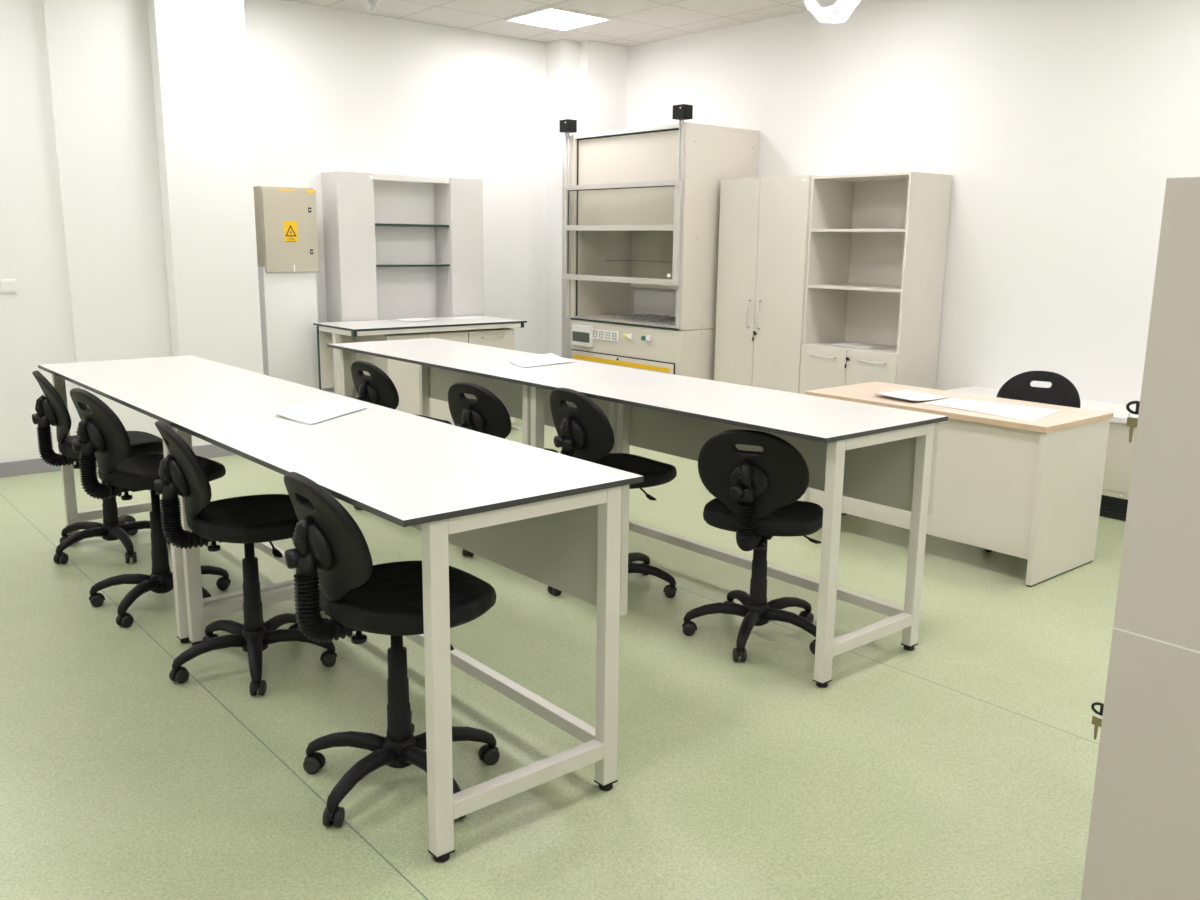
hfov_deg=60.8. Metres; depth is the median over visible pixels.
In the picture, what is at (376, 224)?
shelf
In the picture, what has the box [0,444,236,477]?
baseboard
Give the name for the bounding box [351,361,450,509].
office chair
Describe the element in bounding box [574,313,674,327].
countertop
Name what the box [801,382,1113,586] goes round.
office desk
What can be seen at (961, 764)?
floor
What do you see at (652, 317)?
plastic sheet
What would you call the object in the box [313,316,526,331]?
countertop
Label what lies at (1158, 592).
storage cabinet
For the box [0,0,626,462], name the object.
wall
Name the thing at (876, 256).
bookcase
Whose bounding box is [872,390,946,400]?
booklet
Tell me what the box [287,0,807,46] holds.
ceiling
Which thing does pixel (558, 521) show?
lab table
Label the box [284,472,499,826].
office chair
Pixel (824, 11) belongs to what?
plastic film
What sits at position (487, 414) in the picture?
office chair
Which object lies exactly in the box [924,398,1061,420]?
drawing sheet
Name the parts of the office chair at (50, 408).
tension knob, backrest, tilt knob, seat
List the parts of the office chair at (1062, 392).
backrest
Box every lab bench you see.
[313,316,526,430]
[945,386,1137,520]
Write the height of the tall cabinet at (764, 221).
1.985 m
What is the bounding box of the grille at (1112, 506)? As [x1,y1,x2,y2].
[1099,495,1127,520]
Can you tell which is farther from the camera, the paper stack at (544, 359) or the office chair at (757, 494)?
the paper stack at (544, 359)
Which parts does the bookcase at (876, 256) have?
handle, door, panel, shelf, shelf, panel, door, handle, panel, panel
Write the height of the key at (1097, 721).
0.084 m
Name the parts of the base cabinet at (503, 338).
drawer, handle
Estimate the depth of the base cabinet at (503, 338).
8.03 m
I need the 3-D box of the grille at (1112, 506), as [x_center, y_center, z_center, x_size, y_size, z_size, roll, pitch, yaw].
[3.106,0.301,5.964,0.484,0.130,2.320,-9,15,-39]
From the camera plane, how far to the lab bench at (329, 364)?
7.68 m
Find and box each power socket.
[592,329,598,338]
[598,330,604,339]
[605,330,610,340]
[611,331,617,341]
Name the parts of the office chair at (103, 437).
tension knob, backrest, tilt knob, seat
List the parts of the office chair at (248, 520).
tension knob, backrest, tilt knob, seat, height lever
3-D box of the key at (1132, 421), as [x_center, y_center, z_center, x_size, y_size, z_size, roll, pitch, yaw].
[1.026,-0.054,1.968,0.006,0.084,0.032,-9,15,-39]
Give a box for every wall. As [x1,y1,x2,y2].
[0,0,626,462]
[626,0,1199,405]
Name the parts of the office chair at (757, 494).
tension knob, backrest, tilt knob, seat, height lever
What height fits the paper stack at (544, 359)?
0.017 m
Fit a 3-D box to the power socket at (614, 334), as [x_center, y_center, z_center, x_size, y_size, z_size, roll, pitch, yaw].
[0.122,-0.938,8.443,0.012,0.080,0.078,-9,15,-39]
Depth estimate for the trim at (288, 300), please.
7.66 m
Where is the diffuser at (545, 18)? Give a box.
[512,9,605,28]
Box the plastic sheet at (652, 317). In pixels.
[610,314,675,322]
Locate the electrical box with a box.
[253,186,318,271]
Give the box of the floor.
[0,418,1125,899]
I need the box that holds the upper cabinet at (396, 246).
[321,171,483,321]
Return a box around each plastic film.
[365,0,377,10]
[803,0,860,23]
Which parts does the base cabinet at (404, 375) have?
door, door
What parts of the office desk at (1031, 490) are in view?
panel, modesty panel, panel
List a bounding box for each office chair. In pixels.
[32,371,170,563]
[70,388,230,626]
[154,420,336,694]
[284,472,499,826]
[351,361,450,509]
[448,382,557,556]
[547,388,676,597]
[682,430,822,661]
[983,371,1079,551]
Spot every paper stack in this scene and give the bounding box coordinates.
[273,399,366,424]
[397,318,429,321]
[508,353,574,367]
[832,343,887,348]
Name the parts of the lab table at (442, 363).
leg, leg, modesty panel, leg, leg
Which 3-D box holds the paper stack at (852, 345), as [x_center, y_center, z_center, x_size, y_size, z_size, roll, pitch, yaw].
[1.839,-0.735,7.212,0.234,0.015,0.336,-10,15,-41]
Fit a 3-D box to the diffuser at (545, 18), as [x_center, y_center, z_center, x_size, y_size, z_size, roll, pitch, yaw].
[-0.325,-3.337,7.911,0.549,0.011,0.549,-9,15,-39]
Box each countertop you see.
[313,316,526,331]
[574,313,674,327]
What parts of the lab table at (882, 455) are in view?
leg, leg, modesty panel, leg, rail, rail, leg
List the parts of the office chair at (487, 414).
backrest, seat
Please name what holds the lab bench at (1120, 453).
on the floor
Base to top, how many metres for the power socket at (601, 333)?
0.080 m
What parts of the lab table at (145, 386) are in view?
leg, rail, leg, rail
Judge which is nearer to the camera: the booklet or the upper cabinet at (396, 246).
the booklet
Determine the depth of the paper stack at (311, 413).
3.67 m
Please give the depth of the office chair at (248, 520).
3.49 m
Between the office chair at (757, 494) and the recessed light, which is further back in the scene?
the recessed light
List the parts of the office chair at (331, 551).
tension knob, backrest, tilt knob, seat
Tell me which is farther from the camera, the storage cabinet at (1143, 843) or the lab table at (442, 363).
the lab table at (442, 363)
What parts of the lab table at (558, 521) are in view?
leg, rail, leg, modesty panel, rail, rail, leg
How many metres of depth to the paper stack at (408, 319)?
7.97 m
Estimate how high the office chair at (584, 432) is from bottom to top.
0.923 m
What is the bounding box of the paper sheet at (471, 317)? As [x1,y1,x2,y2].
[450,316,479,318]
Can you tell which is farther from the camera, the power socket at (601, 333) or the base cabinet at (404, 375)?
the power socket at (601, 333)
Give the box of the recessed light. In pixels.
[504,6,612,30]
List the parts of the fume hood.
cable rod, post, panel, sash frame, door, panel, rail, baffle rail, post, cable rod, panel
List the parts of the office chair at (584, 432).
tension knob, backrest, seat, height lever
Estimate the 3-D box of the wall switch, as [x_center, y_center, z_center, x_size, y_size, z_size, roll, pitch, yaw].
[-3.706,-1.014,6.326,0.170,0.086,0.014,-9,15,-39]
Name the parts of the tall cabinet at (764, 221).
door, handle, handle, door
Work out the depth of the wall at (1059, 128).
6.58 m
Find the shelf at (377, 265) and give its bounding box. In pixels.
[376,264,449,266]
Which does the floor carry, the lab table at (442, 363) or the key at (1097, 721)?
the lab table at (442, 363)
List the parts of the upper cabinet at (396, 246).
door, panel, door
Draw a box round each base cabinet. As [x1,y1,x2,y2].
[355,330,467,425]
[462,328,514,422]
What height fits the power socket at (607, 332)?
0.080 m
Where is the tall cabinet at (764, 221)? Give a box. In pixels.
[714,175,817,392]
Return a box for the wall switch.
[0,279,16,292]
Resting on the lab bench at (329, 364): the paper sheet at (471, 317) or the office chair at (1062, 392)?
the paper sheet at (471, 317)
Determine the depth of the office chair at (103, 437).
4.04 m
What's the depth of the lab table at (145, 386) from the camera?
4.41 m
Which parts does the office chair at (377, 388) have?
backrest, seat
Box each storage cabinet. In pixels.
[1081,627,1199,899]
[1113,177,1199,650]
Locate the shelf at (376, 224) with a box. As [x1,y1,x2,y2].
[375,223,448,226]
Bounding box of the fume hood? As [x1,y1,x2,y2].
[559,104,759,379]
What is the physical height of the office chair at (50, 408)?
0.899 m
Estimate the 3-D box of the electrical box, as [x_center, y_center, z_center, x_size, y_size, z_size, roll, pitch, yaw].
[-2.337,-1.635,7.596,0.414,0.612,0.218,-9,15,-39]
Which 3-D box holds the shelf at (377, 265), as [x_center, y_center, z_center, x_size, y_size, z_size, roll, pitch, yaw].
[-1.567,-1.494,8.271,0.684,0.017,0.222,-9,15,-39]
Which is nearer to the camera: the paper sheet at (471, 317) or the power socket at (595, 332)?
the paper sheet at (471, 317)
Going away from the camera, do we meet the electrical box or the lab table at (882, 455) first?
the lab table at (882, 455)
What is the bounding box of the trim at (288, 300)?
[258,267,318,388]
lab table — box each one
[38,355,337,642]
[150,395,643,862]
[327,338,633,452]
[516,368,947,687]
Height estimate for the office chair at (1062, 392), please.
0.875 m
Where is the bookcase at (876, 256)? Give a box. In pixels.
[799,171,951,393]

